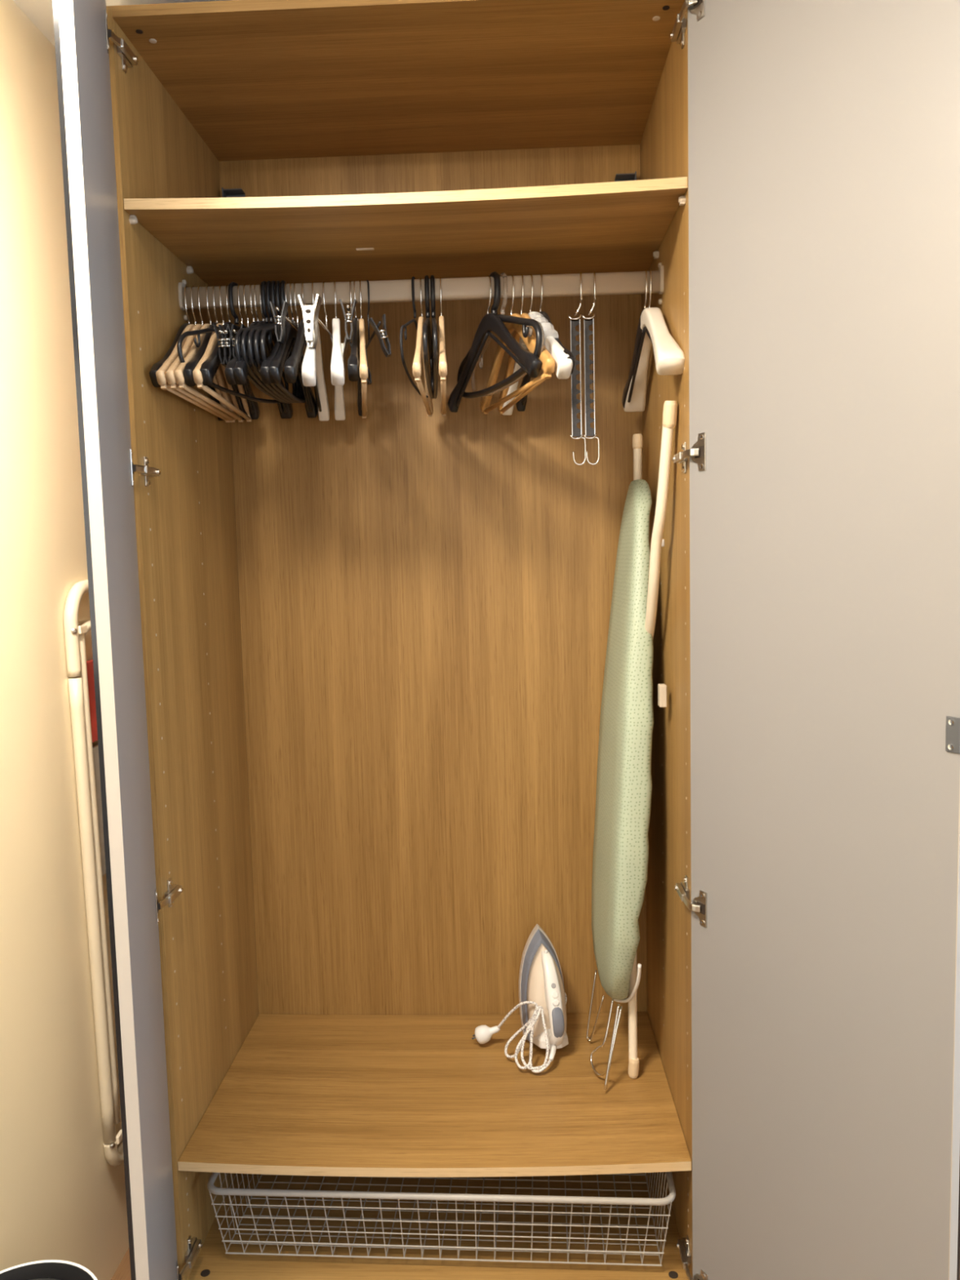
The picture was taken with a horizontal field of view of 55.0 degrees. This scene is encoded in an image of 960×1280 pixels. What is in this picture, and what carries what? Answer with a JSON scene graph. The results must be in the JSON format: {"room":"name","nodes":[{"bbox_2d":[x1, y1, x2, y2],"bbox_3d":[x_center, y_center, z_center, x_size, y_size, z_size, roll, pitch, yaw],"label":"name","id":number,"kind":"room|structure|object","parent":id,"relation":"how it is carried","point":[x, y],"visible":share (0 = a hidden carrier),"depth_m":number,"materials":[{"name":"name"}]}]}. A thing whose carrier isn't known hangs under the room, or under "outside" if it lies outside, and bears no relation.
{"room":"bedroom","nodes":[
{"label":"bedroom","id":0,"kind":"room"},
{"bbox_2d":[0,0,128,1279],"bbox_3d":[-0.876,0.218,0.384,0.100,2.425,4.020,-1,5,2],"label":"wall","id":1,"kind":"structure","parent":0,"point":[61,1198],"depth_m":1.65,"materials":[{"name":"beige paint"}]},
{"bbox_2d":[63,579,124,1165],"bbox_3d":[-0.752,0.473,1.888,0.028,1.196,0.217,-1,7,2],"label":"drying rack","id":2,"kind":"object","parent":1,"relation":"hanging from","point":[80,671],"visible":0.57,"depth_m":1.80,"materials":[{"name":"beige metal"}]},
{"bbox_2d":[52,0,136,1279],"bbox_3d":[-0.549,0.122,1.408,0.006,2.349,0.497,-3,5,-16],"label":"door","id":3,"kind":"structure","parent":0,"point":[95,38],"depth_m":1.21,"materials":[{"name":"grey wood"}]},
{"bbox_2d":[13,0,228,47],"bbox_3d":[0.737,-1.073,0.213,3.390,0.100,4.020,-1,5,2],"label":"ceiling","id":4,"kind":"structure","parent":0,"point":[40,12],"depth_m":1.62,"materials":[{"name":"white paint"}]},
{"bbox_2d":[111,1248,959,1279],"bbox_3d":[0.798,1.441,0.437,3.390,0.100,4.020,-1,5,2],"label":"floor","id":5,"kind":"structure","parent":0,"point":[122,1272],"depth_m":1.90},
{"bbox_2d":[0,1259,97,1279],"bbox_3d":[-0.646,1.148,1.301,0.232,0.400,0.232,-1,5,2],"label":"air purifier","id":6,"kind":"object","parent":5,"relation":"on","point":[48,1269],"visible":1,"depth_m":1.38,"materials":[{"name":"black plastic"}]},
{"bbox_2d":[52,0,959,1279],"bbox_3d":[0.005,0.100,1.702,1.283,2.384,1.109,-1,5,2],"label":"wardrobe","id":7,"kind":"object","parent":5,"relation":"on","point":[348,673],"visible":0.98,"depth_m":1.73,"materials":[{"name":"brown wood"}]},
{"bbox_2d":[149,285,223,420],"bbox_3d":[-0.587,-0.594,1.868,0.020,0.236,0.453,-1,5,0],"label":"hanger","id":8,"kind":"object","parent":7,"relation":"hanging from","point":[157,366],"visible":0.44,"depth_m":1.75,"materials":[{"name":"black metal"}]},
{"bbox_2d":[155,285,230,422],"bbox_3d":[-0.574,-0.593,1.868,0.015,0.240,0.457,-1,5,1],"label":"wooden hanger","id":9,"kind":"object","parent":7,"relation":"hanging from","point":[161,376],"visible":0.54,"depth_m":1.75,"materials":[{"name":"brown wood"}]},
{"bbox_2d":[165,285,237,422],"bbox_3d":[-0.560,-0.593,1.867,0.015,0.240,0.457,-1,5,0],"label":"wooden hanger","id":10,"kind":"object","parent":7,"relation":"hanging from","point":[170,375],"visible":0.52,"depth_m":1.81,"materials":[{"name":"brown wood"}]},
{"bbox_2d":[173,284,243,422],"bbox_3d":[-0.543,-0.593,1.867,0.016,0.240,0.457,-1,5,0],"label":"wooden hanger","id":11,"kind":"object","parent":7,"relation":"hanging from","point":[178,373],"visible":0.48,"depth_m":1.78,"materials":[{"name":"brown wood"}]},
{"bbox_2d":[182,284,247,419],"bbox_3d":[-0.530,-0.596,1.866,0.021,0.236,0.453,-1,5,-1],"label":"hanger","id":12,"kind":"object","parent":7,"relation":"hanging from","point":[188,371],"visible":0.49,"depth_m":1.74,"materials":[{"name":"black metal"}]},
{"bbox_2d":[192,284,251,422],"bbox_3d":[-0.517,-0.594,1.866,0.015,0.240,0.457,-2,5,-2],"label":"wooden hanger","id":13,"kind":"object","parent":7,"relation":"hanging from","point":[197,377],"visible":0.48,"depth_m":1.77,"materials":[{"name":"brown wood"}]},
{"bbox_2d":[200,284,259,419],"bbox_3d":[-0.504,-0.596,1.865,0.020,0.236,0.453,-2,5,-2],"label":"hanger","id":14,"kind":"object","parent":7,"relation":"hanging from","point":[208,369],"visible":0.59,"depth_m":1.74,"materials":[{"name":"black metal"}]},
{"bbox_2d":[177,281,288,403],"bbox_3d":[-0.490,-0.606,1.864,0.009,0.226,0.418,0,5,16],"label":"hanger","id":15,"kind":"object","parent":7,"relation":"hanging from","point":[232,284],"visible":0.6,"depth_m":1.83,"materials":[{"name":"plastic"}]},
{"bbox_2d":[213,284,260,372],"bbox_3d":[-0.479,-0.622,1.862,0.031,0.185,0.300,-1,5,2],"label":"hanger","id":16,"kind":"object","parent":7,"relation":"hanging from","point":[221,345],"visible":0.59,"depth_m":1.73,"materials":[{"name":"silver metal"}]},
{"bbox_2d":[217,284,262,364],"bbox_3d":[-0.467,-0.622,1.861,0.031,0.185,0.300,-1,5,3],"label":"hanger","id":17,"kind":"object","parent":7,"relation":"hanging from","point":[229,344],"visible":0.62,"depth_m":1.73,"materials":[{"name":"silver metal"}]},
{"bbox_2d":[226,284,261,358],"bbox_3d":[-0.455,-0.623,1.861,0.031,0.185,0.300,-1,5,1],"label":"hanger","id":18,"kind":"object","parent":7,"relation":"hanging from","point":[242,326],"visible":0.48,"depth_m":1.73,"materials":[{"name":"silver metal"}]},
{"bbox_2d":[224,283,285,418],"bbox_3d":[-0.446,-0.597,1.863,0.021,0.236,0.453,-1,5,1],"label":"hanger","id":19,"kind":"object","parent":7,"relation":"hanging from","point":[229,367],"visible":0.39,"depth_m":1.68,"materials":[{"name":"black plastic"}]},
{"bbox_2d":[232,283,293,418],"bbox_3d":[-0.435,-0.598,1.863,0.020,0.236,0.453,-1,5,0],"label":"hanger","id":20,"kind":"object","parent":7,"relation":"hanging from","point":[240,371],"visible":0.53,"depth_m":1.75,"materials":[{"name":"black plastic"}]},
{"bbox_2d":[234,280,295,403],"bbox_3d":[-0.429,-0.607,1.861,0.010,0.226,0.418,-1,5,3],"label":"hanger","id":21,"kind":"object","parent":7,"relation":"hanging from","point":[239,331],"visible":0.47,"depth_m":1.83,"materials":[{"name":"plastic"}]},
{"bbox_2d":[240,280,298,403],"bbox_3d":[-0.420,-0.607,1.861,0.009,0.226,0.418,-1,5,3],"label":"hanger","id":22,"kind":"object","parent":7,"relation":"hanging from","point":[246,331],"visible":0.48,"depth_m":1.81,"materials":[{"name":"plastic"}]},
{"bbox_2d":[247,280,302,403],"bbox_3d":[-0.410,-0.607,1.861,0.009,0.226,0.418,-1,5,2],"label":"hanger","id":23,"kind":"object","parent":7,"relation":"hanging from","point":[252,331],"visible":0.41,"depth_m":1.77,"materials":[{"name":"plastic"}]},
{"bbox_2d":[253,280,303,403],"bbox_3d":[-0.401,-0.608,1.861,0.009,0.226,0.418,-1,5,1],"label":"hanger","id":24,"kind":"object","parent":7,"relation":"hanging from","point":[258,331],"visible":0.4,"depth_m":1.79,"materials":[{"name":"plastic"}]},
{"bbox_2d":[260,280,305,403],"bbox_3d":[-0.391,-0.608,1.860,0.009,0.226,0.418,-1,5,1],"label":"hanger","id":25,"kind":"object","parent":7,"relation":"hanging from","point":[264,331],"visible":0.58,"depth_m":1.78,"materials":[{"name":"plastic"}]},
{"bbox_2d":[260,282,310,417],"bbox_3d":[-0.384,-0.599,1.861,0.021,0.236,0.453,-1,5,0],"label":"hanger","id":26,"kind":"object","parent":7,"relation":"hanging from","point":[264,366],"visible":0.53,"depth_m":1.73,"materials":[{"name":"black plastic"}]},
{"bbox_2d":[268,282,317,417],"bbox_3d":[-0.375,-0.599,1.860,0.021,0.236,0.453,-1,5,-1],"label":"hanger","id":27,"kind":"object","parent":7,"relation":"hanging from","point":[277,365],"visible":0.78,"depth_m":1.79,"materials":[{"name":"black plastic"}]},
{"bbox_2d":[269,282,321,344],"bbox_3d":[-0.367,-0.641,1.856,0.031,0.152,0.340,-1,5,2],"label":"hanger","id":28,"kind":"object","parent":7,"relation":"hanging from","point":[281,338],"visible":0.56,"depth_m":1.71,"materials":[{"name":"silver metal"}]},
{"bbox_2d":[284,281,321,416],"bbox_3d":[-0.351,-0.599,1.859,0.020,0.236,0.453,-2,5,-2],"label":"hanger","id":29,"kind":"object","parent":7,"relation":"hanging from","point":[291,368],"visible":0.62,"depth_m":1.74,"materials":[{"name":"black plastic"}]},
{"bbox_2d":[302,281,329,421],"bbox_3d":[-0.332,-0.596,1.859,0.024,0.243,0.471,-2,5,-6],"label":"hanger","id":30,"kind":"object","parent":7,"relation":"hanging from","point":[312,365],"visible":0.69,"depth_m":1.90,"materials":[{"name":"white plastic"}]},
{"bbox_2d":[297,280,349,378],"bbox_3d":[-0.309,-0.636,1.854,0.040,0.165,0.341,-1,5,2],"label":"hanger","id":31,"kind":"object","parent":7,"relation":"hanging from","point":[310,313],"visible":0.71,"depth_m":1.70,"materials":[{"name":"white plastic"}]},
{"bbox_2d":[330,280,345,420],"bbox_3d":[-0.288,-0.597,1.858,0.024,0.243,0.471,-2,5,-8],"label":"hanger","id":32,"kind":"object","parent":7,"relation":"hanging from","point":[337,368],"visible":0.98,"depth_m":1.75,"materials":[{"name":"white plastic"}]},
{"bbox_2d":[339,280,356,346],"bbox_3d":[-0.257,-0.643,1.852,0.031,0.152,0.340,-2,5,-5],"label":"hanger","id":33,"kind":"object","parent":7,"relation":"hanging from","point":[349,318],"visible":0.68,"depth_m":1.70,"materials":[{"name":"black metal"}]},
{"bbox_2d":[347,280,362,416],"bbox_3d":[-0.248,-0.602,1.856,0.021,0.236,0.453,-2,5,-5],"label":"hanger","id":34,"kind":"object","parent":7,"relation":"hanging from","point":[353,362],"visible":0.8,"depth_m":1.75,"materials":[{"name":"black plastic"}]},
{"bbox_2d":[359,280,368,417],"bbox_3d":[-0.237,-0.600,1.856,0.015,0.240,0.457,-2,5,-7],"label":"wooden hanger","id":35,"kind":"object","parent":7,"relation":"hanging from","point":[363,369],"visible":0.96,"depth_m":1.74,"materials":[{"name":"brown wood"}]},
{"bbox_2d":[365,280,391,385],"bbox_3d":[-0.222,-0.631,1.853,0.038,0.179,0.320,-3,5,-14],"label":"hanger","id":36,"kind":"object","parent":7,"relation":"hanging from","point":[387,352],"visible":0.74,"depth_m":1.72,"materials":[{"name":"black plastic"}]},
{"bbox_2d":[123,177,687,286],"bbox_3d":[-0.122,-0.781,1.851,0.962,0.026,0.566,-1,5,2],"label":"shelf","id":37,"kind":"object","parent":7,"relation":"attached to","point":[618,226],"depth_m":1.72,"materials":[{"name":"brown wood"}]},
{"bbox_2d":[400,276,428,397],"bbox_3d":[-0.129,-0.613,1.851,0.006,0.223,0.405,-1,5,4],"label":"hanger","id":38,"kind":"object","parent":7,"relation":"hanging from","point":[406,324],"visible":0.59,"depth_m":1.76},
{"bbox_2d":[412,277,433,416],"bbox_3d":[-0.115,-0.602,1.851,0.016,0.240,0.457,-1,5,0],"label":"wooden hanger","id":39,"kind":"object","parent":7,"relation":"hanging from","point":[416,366],"visible":0.77,"depth_m":1.75,"materials":[{"name":"brown wood"}]},
{"bbox_2d":[422,275,433,399],"bbox_3d":[-0.103,-0.614,1.850,0.009,0.226,0.418,-1,5,-1],"label":"hanger","id":40,"kind":"object","parent":7,"relation":"hanging from","point":[427,337],"visible":0.96,"depth_m":1.82,"materials":[{"name":"plastic"}]},
{"bbox_2d":[430,275,438,399],"bbox_3d":[-0.092,-0.614,1.849,0.009,0.226,0.418,-2,5,-3],"label":"hanger","id":41,"kind":"object","parent":7,"relation":"hanging from","point":[434,328],"visible":0.97,"depth_m":1.80,"materials":[{"name":"plastic"}]},
{"bbox_2d":[177,1011,691,1177],"bbox_3d":[-0.080,0.964,2.006,0.962,0.031,0.566,-1,5,2],"label":"shelf","id":42,"kind":"object","parent":7,"relation":"attached to","point":[368,1094],"depth_m":1.92,"materials":[{"name":"brown wood"}]},
{"bbox_2d":[207,1171,675,1266],"bbox_3d":[-0.064,1.106,2.005,0.906,0.157,0.512,-1,5,4],"label":"wire basket","id":43,"kind":"object","parent":7,"relation":"on","point":[482,1197],"visible":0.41,"depth_m":1.79,"materials":[{"name":"white metal"}]},
{"bbox_2d":[439,276,447,416],"bbox_3d":[-0.076,-0.603,1.850,0.015,0.240,0.457,-2,5,-2],"label":"wooden hanger","id":44,"kind":"object","parent":7,"relation":"hanging from","point":[442,359],"visible":0.97,"depth_m":1.74,"materials":[{"name":"brown wood"}]},
{"bbox_2d":[447,275,542,412],"bbox_3d":[0.017,-0.607,1.846,0.020,0.236,0.453,-3,5,-22],"label":"hanger","id":45,"kind":"object","parent":7,"relation":"hanging from","point":[530,362],"visible":0.96,"depth_m":1.82,"materials":[{"name":"black plastic"}]},
{"bbox_2d":[457,271,542,398],"bbox_3d":[0.030,-0.617,1.845,0.014,0.231,0.433,-3,5,-21],"label":"hanger","id":46,"kind":"object","parent":7,"relation":"hanging from","point":[535,324],"visible":0.73,"depth_m":1.80,"materials":[{"name":"plastic"}]},
{"bbox_2d":[471,272,544,396],"bbox_3d":[0.046,-0.617,1.844,0.009,0.226,0.418,-3,5,-18],"label":"hanger","id":47,"kind":"object","parent":7,"relation":"hanging from","point":[504,275],"visible":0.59,"depth_m":1.84,"materials":[{"name":"plastic"}]},
{"bbox_2d":[480,274,549,413],"bbox_3d":[0.064,-0.606,1.845,0.016,0.240,0.457,-3,5,-15],"label":"wooden hanger","id":48,"kind":"object","parent":7,"relation":"hanging from","point":[530,342],"visible":0.7,"depth_m":1.85,"materials":[{"name":"brown wood"}]},
{"bbox_2d":[471,924,568,1072],"bbox_3d":[0.103,0.808,2.086,0.226,0.259,0.194,-3,5,-13],"label":"iron","id":49,"kind":"object","parent":7,"relation":"on","point":[542,994],"visible":1,"depth_m":2.09,"materials":[{"name":"plastic"}]},
{"bbox_2d":[497,274,555,413],"bbox_3d":[0.084,-0.606,1.844,0.016,0.240,0.457,-2,5,-10],"label":"wooden hanger","id":50,"kind":"object","parent":7,"relation":"hanging from","point":[550,362],"visible":0.49,"depth_m":1.84,"materials":[{"name":"brown wood"}]},
{"bbox_2d":[502,274,573,415],"bbox_3d":[0.102,-0.605,1.843,0.035,0.243,0.471,-2,5,-12],"label":"hanger","id":51,"kind":"object","parent":7,"relation":"hanging from","point":[563,365],"visible":0.53,"depth_m":1.71,"materials":[{"name":"white plastic"}]},
{"bbox_2d":[515,273,574,411],"bbox_3d":[0.122,-0.609,1.843,0.021,0.236,0.453,-2,5,-9],"label":"hanger","id":52,"kind":"object","parent":7,"relation":"hanging from","point":[521,404],"visible":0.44,"depth_m":1.83,"materials":[{"name":"white plastic"}]},
{"bbox_2d":[568,271,586,465],"bbox_3d":[0.199,-0.540,1.849,0.032,0.379,0.034,2,6,33],"label":"hanger","id":53,"kind":"object","parent":7,"relation":"hanging from","point":[576,432],"visible":0.98,"depth_m":1.85,"materials":[{"name":"silver metal"}]},
{"bbox_2d":[582,271,599,465],"bbox_3d":[0.226,-0.541,1.848,0.032,0.379,0.034,2,6,33],"label":"hanger","id":54,"kind":"object","parent":7,"relation":"hanging from","point":[589,431],"visible":0.99,"depth_m":1.85,"materials":[{"name":"silver metal"}]},
{"bbox_2d":[586,400,677,1089],"bbox_3d":[0.303,0.243,1.953,0.158,1.399,0.454,-1,5,2],"label":"ironing board","id":55,"kind":"object","parent":7,"relation":"on","point":[624,789],"visible":1,"depth_m":1.89,"materials":[{"name":"green fabric"}]},
{"bbox_2d":[622,270,652,408],"bbox_3d":[0.329,-0.614,1.835,0.021,0.236,0.453,-1,5,-1],"label":"hanger","id":56,"kind":"object","parent":7,"relation":"hanging from","point":[640,335],"visible":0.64,"depth_m":1.92,"materials":[{"name":"plastic"}]},
{"bbox_2d":[622,269,684,412],"bbox_3d":[0.338,-0.610,1.835,0.048,0.243,0.471,-1,5,1],"label":"hanger","id":57,"kind":"object","parent":7,"relation":"hanging from","point":[669,357],"visible":0.88,"depth_m":1.75,"materials":[{"name":"white plastic"}]},
{"bbox_2d":[693,0,702,8],"bbox_3d":[0.348,-1.023,1.474,0.001,0.018,0.021,-4,6,-29],"label":"hinge","id":58,"kind":"object","parent":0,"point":[697,4],"depth_m":1.47,"materials":[{"name":"silver metal"}]},
{"bbox_2d":[694,445,703,457],"bbox_3d":[0.365,-0.313,1.537,0.001,0.018,0.021,-4,6,-29],"label":"hinge","id":59,"kind":"object","parent":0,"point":[699,450],"depth_m":1.53,"materials":[{"name":"silver metal"}]},
{"bbox_2d":[696,901,705,915],"bbox_3d":[0.384,0.467,1.607,0.001,0.018,0.021,-4,6,-29],"label":"hinge","id":60,"kind":"object","parent":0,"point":[700,905],"depth_m":1.60,"materials":[{"name":"silver metal"}]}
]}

